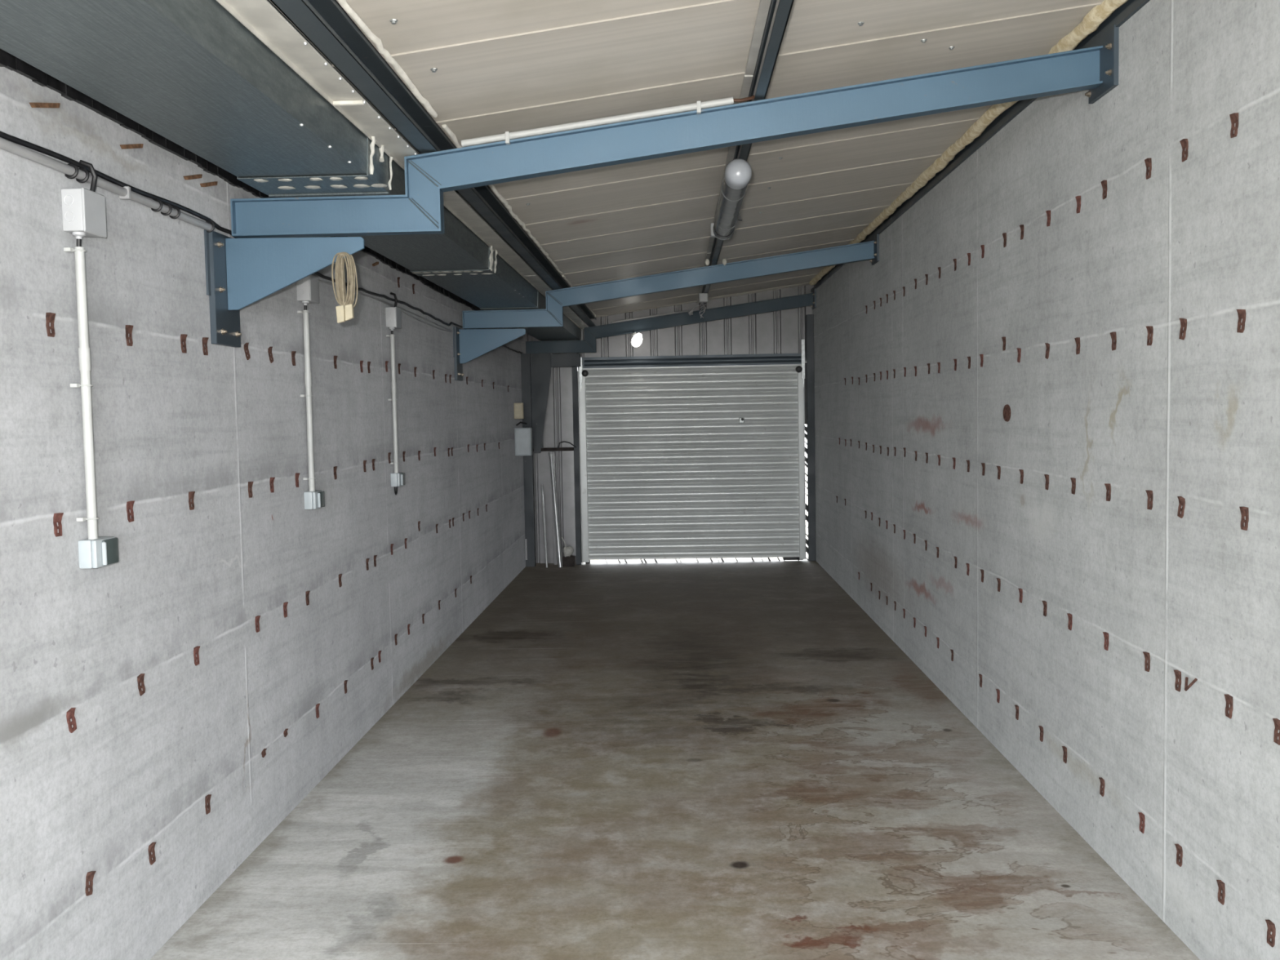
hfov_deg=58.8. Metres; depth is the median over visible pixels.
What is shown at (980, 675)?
tie
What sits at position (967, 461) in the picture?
tie
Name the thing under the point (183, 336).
tie
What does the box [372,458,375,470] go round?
tie
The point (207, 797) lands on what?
tie
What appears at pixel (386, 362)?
tie
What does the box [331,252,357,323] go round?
cable coil
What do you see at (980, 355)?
tie
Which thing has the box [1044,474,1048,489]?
tie
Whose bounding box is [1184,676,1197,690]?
wire
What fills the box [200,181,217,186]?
tie
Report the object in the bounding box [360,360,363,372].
tie
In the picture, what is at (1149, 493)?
tie
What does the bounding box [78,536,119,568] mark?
wall socket
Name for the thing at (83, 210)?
junction box
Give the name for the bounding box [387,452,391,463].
tie
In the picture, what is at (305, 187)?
hole
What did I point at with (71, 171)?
conduit
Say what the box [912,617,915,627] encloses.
tie
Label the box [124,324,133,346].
tie
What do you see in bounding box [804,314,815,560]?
post
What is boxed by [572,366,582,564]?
post
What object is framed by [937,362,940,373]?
tie
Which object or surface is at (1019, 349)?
tie
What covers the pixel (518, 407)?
switch box
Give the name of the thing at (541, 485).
metal pole
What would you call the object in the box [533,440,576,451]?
bar
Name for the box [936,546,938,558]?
tie
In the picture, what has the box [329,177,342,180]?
hole
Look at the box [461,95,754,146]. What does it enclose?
conduit
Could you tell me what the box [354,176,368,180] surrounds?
hole
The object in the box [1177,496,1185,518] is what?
tie
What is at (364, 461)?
tie
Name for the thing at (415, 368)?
tie
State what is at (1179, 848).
tie
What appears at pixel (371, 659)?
tie
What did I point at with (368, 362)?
tie
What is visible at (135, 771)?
wall
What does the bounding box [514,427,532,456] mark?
control box
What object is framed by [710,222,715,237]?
cable box
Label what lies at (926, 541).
tie
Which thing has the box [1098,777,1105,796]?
tie
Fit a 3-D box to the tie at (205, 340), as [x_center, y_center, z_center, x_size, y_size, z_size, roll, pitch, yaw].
[-1.474,-0.454,3.854,0.012,0.060,0.034,-1,5,2]
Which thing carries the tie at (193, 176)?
attached to the wall at (135, 771)
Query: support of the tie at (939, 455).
attached to the wall at (1195, 418)
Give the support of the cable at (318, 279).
attached to the wall at (135, 771)
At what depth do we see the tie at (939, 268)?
6.28 m
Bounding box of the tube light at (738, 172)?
[712,158,751,239]
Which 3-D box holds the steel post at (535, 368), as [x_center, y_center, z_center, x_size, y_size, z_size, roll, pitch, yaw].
[-0.917,-0.210,11.980,0.619,2.245,0.120,-1,3,2]
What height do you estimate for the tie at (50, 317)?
0.060 m
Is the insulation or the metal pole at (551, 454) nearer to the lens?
the insulation
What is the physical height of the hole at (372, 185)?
0.008 m
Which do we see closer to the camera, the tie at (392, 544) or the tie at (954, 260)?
the tie at (954, 260)
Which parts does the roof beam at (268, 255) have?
wall plate, haunch plate, arm, plate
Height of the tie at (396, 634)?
0.061 m
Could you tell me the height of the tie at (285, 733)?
0.030 m
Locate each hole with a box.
[253,178,268,182]
[277,186,295,190]
[278,178,292,182]
[303,185,321,189]
[309,177,323,181]
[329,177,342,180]
[329,185,347,188]
[353,184,370,188]
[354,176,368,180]
[370,183,386,187]
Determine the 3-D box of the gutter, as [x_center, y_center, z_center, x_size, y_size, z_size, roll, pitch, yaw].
[-1.051,-1.179,4.751,0.464,0.287,14.761,-1,3,2]
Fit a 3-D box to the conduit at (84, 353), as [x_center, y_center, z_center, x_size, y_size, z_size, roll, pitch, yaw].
[-1.479,-0.228,3.015,0.044,0.774,0.047,-1,3,2]
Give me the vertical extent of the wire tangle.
0.102 m
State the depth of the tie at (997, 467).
5.19 m
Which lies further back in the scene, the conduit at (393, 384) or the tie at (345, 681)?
the conduit at (393, 384)
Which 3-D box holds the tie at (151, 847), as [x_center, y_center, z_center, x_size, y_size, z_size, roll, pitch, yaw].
[-1.462,1.121,3.406,0.012,0.061,0.035,-1,3,2]
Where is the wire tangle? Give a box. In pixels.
[687,305,700,315]
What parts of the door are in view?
plate, guide rail, lock plate, guide rail, plate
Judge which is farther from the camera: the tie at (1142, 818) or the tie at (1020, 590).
the tie at (1020, 590)
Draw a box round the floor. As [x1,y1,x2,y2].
[149,558,1199,959]
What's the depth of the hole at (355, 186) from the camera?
3.81 m
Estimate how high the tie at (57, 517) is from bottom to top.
0.060 m
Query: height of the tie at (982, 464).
0.060 m
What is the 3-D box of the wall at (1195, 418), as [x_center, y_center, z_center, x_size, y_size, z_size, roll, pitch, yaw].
[1.735,-0.084,4.795,0.200,2.942,14.880,-1,3,2]
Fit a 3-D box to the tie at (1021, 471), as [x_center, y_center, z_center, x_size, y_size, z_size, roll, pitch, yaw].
[1.632,-0.014,4.862,0.012,0.061,0.034,-1,3,2]
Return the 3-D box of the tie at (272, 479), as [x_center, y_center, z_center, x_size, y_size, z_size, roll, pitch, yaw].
[-1.447,0.020,4.473,0.012,0.061,0.035,-1,3,2]
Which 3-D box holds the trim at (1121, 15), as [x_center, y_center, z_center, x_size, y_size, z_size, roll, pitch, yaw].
[1.700,-1.681,4.701,0.212,0.257,14.880,-1,3,2]
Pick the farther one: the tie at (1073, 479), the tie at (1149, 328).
the tie at (1073, 479)
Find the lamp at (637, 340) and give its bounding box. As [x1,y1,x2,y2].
[631,330,642,346]
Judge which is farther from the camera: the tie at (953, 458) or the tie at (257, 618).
the tie at (953, 458)
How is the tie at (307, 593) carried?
attached to the wall at (135, 771)
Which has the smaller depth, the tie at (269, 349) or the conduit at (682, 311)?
the tie at (269, 349)
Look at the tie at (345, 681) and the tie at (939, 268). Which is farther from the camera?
the tie at (939, 268)
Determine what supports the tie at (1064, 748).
attached to the wall at (1195, 418)
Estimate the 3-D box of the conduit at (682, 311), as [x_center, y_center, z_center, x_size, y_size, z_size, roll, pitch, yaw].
[0.104,-1.706,11.837,0.792,0.120,0.018,-1,3,2]
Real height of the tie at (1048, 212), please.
0.062 m
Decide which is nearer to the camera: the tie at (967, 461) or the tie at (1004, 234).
the tie at (1004, 234)
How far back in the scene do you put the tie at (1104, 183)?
3.88 m
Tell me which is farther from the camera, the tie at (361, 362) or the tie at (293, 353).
the tie at (361, 362)
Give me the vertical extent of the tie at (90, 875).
0.064 m
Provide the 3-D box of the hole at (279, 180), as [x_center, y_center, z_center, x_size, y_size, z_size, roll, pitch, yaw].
[-1.158,-0.977,3.699,0.043,0.008,0.043,-3,4,-36]
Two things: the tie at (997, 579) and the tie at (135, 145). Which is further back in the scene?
the tie at (997, 579)
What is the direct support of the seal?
attached to the ceiling
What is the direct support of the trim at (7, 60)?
attached to the wall at (135, 771)
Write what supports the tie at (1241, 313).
attached to the wall at (1195, 418)
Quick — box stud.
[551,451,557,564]
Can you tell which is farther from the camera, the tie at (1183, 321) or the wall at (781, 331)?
the wall at (781, 331)
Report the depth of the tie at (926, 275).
6.60 m
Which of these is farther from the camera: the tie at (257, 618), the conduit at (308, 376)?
the conduit at (308, 376)
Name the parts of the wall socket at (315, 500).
frame, hinged lid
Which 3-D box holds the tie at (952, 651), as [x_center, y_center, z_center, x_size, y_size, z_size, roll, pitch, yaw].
[1.687,0.949,6.140,0.012,0.062,0.035,-1,3,2]
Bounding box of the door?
[577,339,808,563]
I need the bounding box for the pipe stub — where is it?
[524,538,527,559]
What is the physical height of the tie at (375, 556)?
0.061 m
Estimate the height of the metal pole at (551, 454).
1.211 m
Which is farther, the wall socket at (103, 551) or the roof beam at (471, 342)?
the roof beam at (471, 342)
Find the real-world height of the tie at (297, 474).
0.062 m
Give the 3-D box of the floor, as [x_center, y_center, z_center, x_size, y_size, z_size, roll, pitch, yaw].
[0.123,1.411,4.931,3.478,0.200,14.880,-1,3,2]
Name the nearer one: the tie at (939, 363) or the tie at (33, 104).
the tie at (33, 104)
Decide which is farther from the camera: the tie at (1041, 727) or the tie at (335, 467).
the tie at (335, 467)
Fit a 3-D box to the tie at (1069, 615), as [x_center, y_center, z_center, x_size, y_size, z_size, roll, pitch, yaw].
[1.624,0.536,4.294,0.012,0.061,0.035,-1,3,2]
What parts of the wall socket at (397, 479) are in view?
frame, hinged lid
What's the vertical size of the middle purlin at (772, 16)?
0.096 m
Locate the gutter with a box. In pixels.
[0,0,581,341]
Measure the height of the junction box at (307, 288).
0.254 m
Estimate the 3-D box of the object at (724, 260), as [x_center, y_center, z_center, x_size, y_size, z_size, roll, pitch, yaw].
[0.605,-1.558,8.108,0.032,0.052,0.030,-1,3,2]
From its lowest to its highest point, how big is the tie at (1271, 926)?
0.060 m
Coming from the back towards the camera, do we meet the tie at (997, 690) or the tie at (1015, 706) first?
the tie at (997, 690)
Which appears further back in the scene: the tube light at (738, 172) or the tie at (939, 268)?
the tie at (939, 268)
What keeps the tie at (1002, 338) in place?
attached to the wall at (1195, 418)
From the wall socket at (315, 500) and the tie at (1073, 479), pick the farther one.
the wall socket at (315, 500)
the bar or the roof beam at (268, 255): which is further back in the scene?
the bar
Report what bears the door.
attached to the post at (809, 318)
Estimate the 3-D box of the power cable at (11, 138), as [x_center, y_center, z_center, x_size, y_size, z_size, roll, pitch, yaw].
[-1.449,-0.914,4.643,0.026,0.063,14.490,-1,3,2]
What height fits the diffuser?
0.134 m
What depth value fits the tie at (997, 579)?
5.22 m
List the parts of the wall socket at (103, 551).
frame, hinged lid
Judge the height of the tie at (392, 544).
0.060 m
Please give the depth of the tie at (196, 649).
3.74 m
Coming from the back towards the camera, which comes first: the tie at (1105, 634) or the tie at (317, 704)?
the tie at (317, 704)
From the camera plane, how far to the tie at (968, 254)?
5.65 m
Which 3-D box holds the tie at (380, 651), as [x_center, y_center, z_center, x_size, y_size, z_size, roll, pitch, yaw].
[-1.385,0.942,6.049,0.012,0.060,0.034,-1,3,2]
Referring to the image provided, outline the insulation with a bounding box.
[808,0,1128,285]
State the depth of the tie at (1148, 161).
3.52 m
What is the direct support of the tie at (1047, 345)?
attached to the wall at (1195, 418)
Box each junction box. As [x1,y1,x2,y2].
[61,160,106,246]
[296,274,319,310]
[385,292,401,333]
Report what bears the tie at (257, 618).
attached to the wall at (135, 771)
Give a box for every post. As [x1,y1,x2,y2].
[520,352,580,566]
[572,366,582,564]
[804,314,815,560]
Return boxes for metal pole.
[540,484,547,567]
[548,452,562,567]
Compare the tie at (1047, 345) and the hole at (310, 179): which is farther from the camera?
the tie at (1047, 345)
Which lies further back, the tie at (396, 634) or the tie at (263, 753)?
the tie at (396, 634)
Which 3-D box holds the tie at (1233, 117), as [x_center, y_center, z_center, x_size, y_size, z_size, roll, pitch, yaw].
[1.561,-0.932,2.986,0.012,0.062,0.034,-1,3,2]
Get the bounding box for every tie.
[29,102,60,107]
[45,312,55,337]
[53,512,63,537]
[66,707,76,733]
[84,871,96,896]
[119,143,143,149]
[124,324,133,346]
[126,500,134,522]
[137,673,145,695]
[147,842,155,865]
[180,333,187,353]
[183,173,202,179]
[188,491,195,510]
[193,645,200,666]
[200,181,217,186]
[202,337,208,355]
[204,794,211,814]
[244,342,250,359]
[248,481,253,497]
[254,615,260,632]
[261,748,266,757]
[267,346,273,363]
[269,477,275,492]
[283,601,288,617]
[283,728,288,737]
[291,351,296,365]
[295,472,300,487]
[305,591,310,605]
[315,703,319,718]
[333,355,337,368]
[333,466,337,479]
[338,573,342,586]
[343,680,347,693]
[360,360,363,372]
[363,460,366,471]
[365,558,369,570]
[367,361,370,373]
[370,657,373,670]
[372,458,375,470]
[373,555,377,566]
[377,650,381,662]
[385,360,388,372]
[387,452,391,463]
[390,543,393,555]
[394,633,397,644]
[402,451,405,462]
[407,623,410,635]
[413,367,417,377]
[417,450,421,460]
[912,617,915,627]
[924,274,928,284]
[924,540,927,551]
[925,452,928,462]
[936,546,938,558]
[936,637,939,648]
[937,266,941,278]
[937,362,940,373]
[937,454,940,465]
[950,649,953,661]
[951,457,955,469]
[953,258,956,271]
[953,359,956,370]
[954,556,957,568]
[965,563,969,575]
[966,460,969,471]
[967,253,970,266]
[967,356,970,368]
[978,674,982,687]
[979,354,983,366]
[980,244,984,257]
[980,568,983,582]
[981,462,985,475]
[995,688,999,702]
[996,466,1000,479]
[996,577,1000,591]
[1001,337,1005,351]
[1002,232,1006,247]
[1014,705,1018,719]
[1016,347,1021,362]
[1017,588,1022,603]
[1018,469,1023,484]
[1019,224,1024,239]
[1038,725,1043,742]
[1042,600,1047,616]
[1044,342,1049,359]
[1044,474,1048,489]
[1045,210,1050,226]
[1062,746,1066,763]
[1066,613,1072,630]
[1070,477,1075,494]
[1074,337,1079,354]
[1075,195,1080,213]
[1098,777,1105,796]
[1101,180,1106,199]
[1102,631,1109,650]
[1104,483,1111,501]
[1110,332,1116,350]
[1137,812,1145,833]
[1142,651,1150,671]
[1144,157,1151,179]
[1145,489,1153,510]
[1146,325,1153,345]
[1173,670,1181,691]
[1174,844,1182,866]
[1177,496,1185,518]
[1178,318,1186,339]
[1179,138,1188,161]
[1216,880,1225,904]
[1223,693,1233,718]
[1229,112,1238,137]
[1236,309,1245,333]
[1239,506,1248,530]
[1265,920,1275,946]
[1272,718,1279,745]
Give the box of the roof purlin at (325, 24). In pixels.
[270,0,595,326]
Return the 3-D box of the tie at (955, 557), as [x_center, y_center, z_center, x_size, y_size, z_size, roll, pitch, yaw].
[1.675,0.438,6.030,0.012,0.061,0.034,-1,3,2]
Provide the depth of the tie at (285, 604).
4.60 m
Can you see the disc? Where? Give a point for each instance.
(1006, 410)
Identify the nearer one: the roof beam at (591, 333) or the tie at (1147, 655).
the tie at (1147, 655)
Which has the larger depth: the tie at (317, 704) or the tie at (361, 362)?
the tie at (361, 362)
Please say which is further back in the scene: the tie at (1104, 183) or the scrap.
the scrap
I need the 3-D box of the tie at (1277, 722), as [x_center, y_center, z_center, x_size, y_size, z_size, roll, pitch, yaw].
[1.581,0.625,2.817,0.012,0.061,0.035,-1,3,2]
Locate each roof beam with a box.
[204,24,1119,347]
[452,233,879,381]
[525,288,816,353]
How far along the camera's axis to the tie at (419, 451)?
7.06 m
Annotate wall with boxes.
[0,66,525,959]
[523,284,813,563]
[812,0,1279,959]
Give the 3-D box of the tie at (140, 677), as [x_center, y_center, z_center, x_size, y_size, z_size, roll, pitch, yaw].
[-1.472,0.605,3.357,0.012,0.063,0.038,-1,3,2]
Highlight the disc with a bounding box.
[1003,404,1010,422]
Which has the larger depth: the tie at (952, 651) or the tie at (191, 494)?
the tie at (952, 651)
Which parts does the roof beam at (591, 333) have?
arm, plate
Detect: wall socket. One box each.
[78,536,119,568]
[303,489,324,509]
[391,471,404,494]
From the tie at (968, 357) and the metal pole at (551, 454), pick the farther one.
the metal pole at (551, 454)
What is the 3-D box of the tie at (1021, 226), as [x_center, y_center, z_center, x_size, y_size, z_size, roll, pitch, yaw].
[1.614,-1.048,4.801,0.012,0.061,0.034,-1,3,2]
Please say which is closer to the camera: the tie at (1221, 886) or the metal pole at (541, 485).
the tie at (1221, 886)
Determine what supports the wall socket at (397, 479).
attached to the wall at (135, 771)
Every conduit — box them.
[0,137,214,232]
[63,246,98,539]
[297,310,315,491]
[386,333,399,472]
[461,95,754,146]
[612,310,688,323]
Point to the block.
(567, 561)
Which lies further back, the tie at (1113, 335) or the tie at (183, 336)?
the tie at (1113, 335)
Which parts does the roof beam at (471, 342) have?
wall plate, haunch plate, arm, plate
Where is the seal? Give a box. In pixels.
[337,0,595,316]
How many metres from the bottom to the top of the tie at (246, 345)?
0.065 m
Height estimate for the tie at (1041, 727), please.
0.060 m
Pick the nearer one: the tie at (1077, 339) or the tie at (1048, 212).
the tie at (1077, 339)
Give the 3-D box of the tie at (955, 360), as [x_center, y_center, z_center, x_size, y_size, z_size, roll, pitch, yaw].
[1.656,-0.606,5.969,0.012,0.062,0.036,-1,3,2]
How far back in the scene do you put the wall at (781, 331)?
12.11 m
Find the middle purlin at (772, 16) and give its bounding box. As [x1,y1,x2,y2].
[696,0,794,310]
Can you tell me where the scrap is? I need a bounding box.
[561,537,573,556]
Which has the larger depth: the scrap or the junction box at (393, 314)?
the scrap
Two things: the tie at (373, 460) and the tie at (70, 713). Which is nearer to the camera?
the tie at (70, 713)
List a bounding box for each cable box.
[698,293,707,318]
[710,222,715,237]
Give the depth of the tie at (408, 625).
6.71 m
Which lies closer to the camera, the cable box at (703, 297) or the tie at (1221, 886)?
the tie at (1221, 886)
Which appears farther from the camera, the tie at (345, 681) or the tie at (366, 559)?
the tie at (366, 559)
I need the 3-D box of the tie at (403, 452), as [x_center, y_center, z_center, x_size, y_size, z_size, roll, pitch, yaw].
[-1.384,-0.138,6.666,0.012,0.061,0.034,-1,3,2]
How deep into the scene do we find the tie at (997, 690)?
5.26 m
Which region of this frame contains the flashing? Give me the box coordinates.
[216,0,588,329]
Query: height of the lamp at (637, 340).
0.185 m
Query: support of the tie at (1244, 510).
attached to the wall at (1195, 418)
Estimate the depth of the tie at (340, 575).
5.36 m
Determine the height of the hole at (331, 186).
0.008 m
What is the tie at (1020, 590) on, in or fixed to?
attached to the wall at (1195, 418)
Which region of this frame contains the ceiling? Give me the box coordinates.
[269,0,1104,317]
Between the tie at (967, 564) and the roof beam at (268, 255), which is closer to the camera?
the roof beam at (268, 255)
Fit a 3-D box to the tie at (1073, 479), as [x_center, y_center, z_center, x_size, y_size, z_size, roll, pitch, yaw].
[1.614,0.022,4.234,0.012,0.061,0.034,-1,3,2]
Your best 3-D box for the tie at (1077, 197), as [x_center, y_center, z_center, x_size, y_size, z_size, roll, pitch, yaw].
[1.594,-1.002,4.134,0.012,0.061,0.035,-1,3,2]
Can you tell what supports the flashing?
attached to the gutter
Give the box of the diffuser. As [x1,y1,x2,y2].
[714,178,746,236]
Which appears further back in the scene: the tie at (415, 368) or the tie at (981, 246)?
the tie at (415, 368)
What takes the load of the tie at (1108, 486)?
attached to the wall at (1195, 418)
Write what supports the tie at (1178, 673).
attached to the wall at (1195, 418)
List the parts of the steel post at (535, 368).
head rail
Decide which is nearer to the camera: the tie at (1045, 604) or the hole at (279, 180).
the hole at (279, 180)
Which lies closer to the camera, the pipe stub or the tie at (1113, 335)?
the tie at (1113, 335)
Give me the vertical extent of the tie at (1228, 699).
0.061 m
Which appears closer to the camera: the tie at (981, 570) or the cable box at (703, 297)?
the tie at (981, 570)
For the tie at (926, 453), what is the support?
attached to the wall at (1195, 418)
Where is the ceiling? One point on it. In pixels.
(486, 68)
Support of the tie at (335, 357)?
attached to the wall at (135, 771)
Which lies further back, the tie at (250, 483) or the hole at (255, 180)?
the tie at (250, 483)
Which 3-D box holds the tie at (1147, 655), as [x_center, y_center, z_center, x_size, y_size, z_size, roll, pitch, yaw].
[1.604,0.576,3.595,0.012,0.062,0.035,-1,3,2]
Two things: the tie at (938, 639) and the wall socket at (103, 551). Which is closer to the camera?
the wall socket at (103, 551)
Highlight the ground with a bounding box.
[590,456,807,560]
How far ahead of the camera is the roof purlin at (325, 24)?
3.41 m
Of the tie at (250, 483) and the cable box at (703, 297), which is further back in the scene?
the cable box at (703, 297)
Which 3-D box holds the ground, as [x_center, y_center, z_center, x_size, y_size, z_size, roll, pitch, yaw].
[0.032,1.757,0.103,28.000,0.280,80.000,-1,3,2]
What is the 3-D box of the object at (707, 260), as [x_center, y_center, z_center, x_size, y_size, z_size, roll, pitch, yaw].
[0.481,-1.556,8.111,0.032,0.052,0.030,-1,3,2]
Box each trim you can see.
[0,48,524,335]
[810,0,1150,292]
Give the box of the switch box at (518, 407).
[513,402,524,418]
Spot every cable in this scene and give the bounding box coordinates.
[0,131,522,353]
[318,279,451,332]
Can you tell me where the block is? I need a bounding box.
[562,555,575,566]

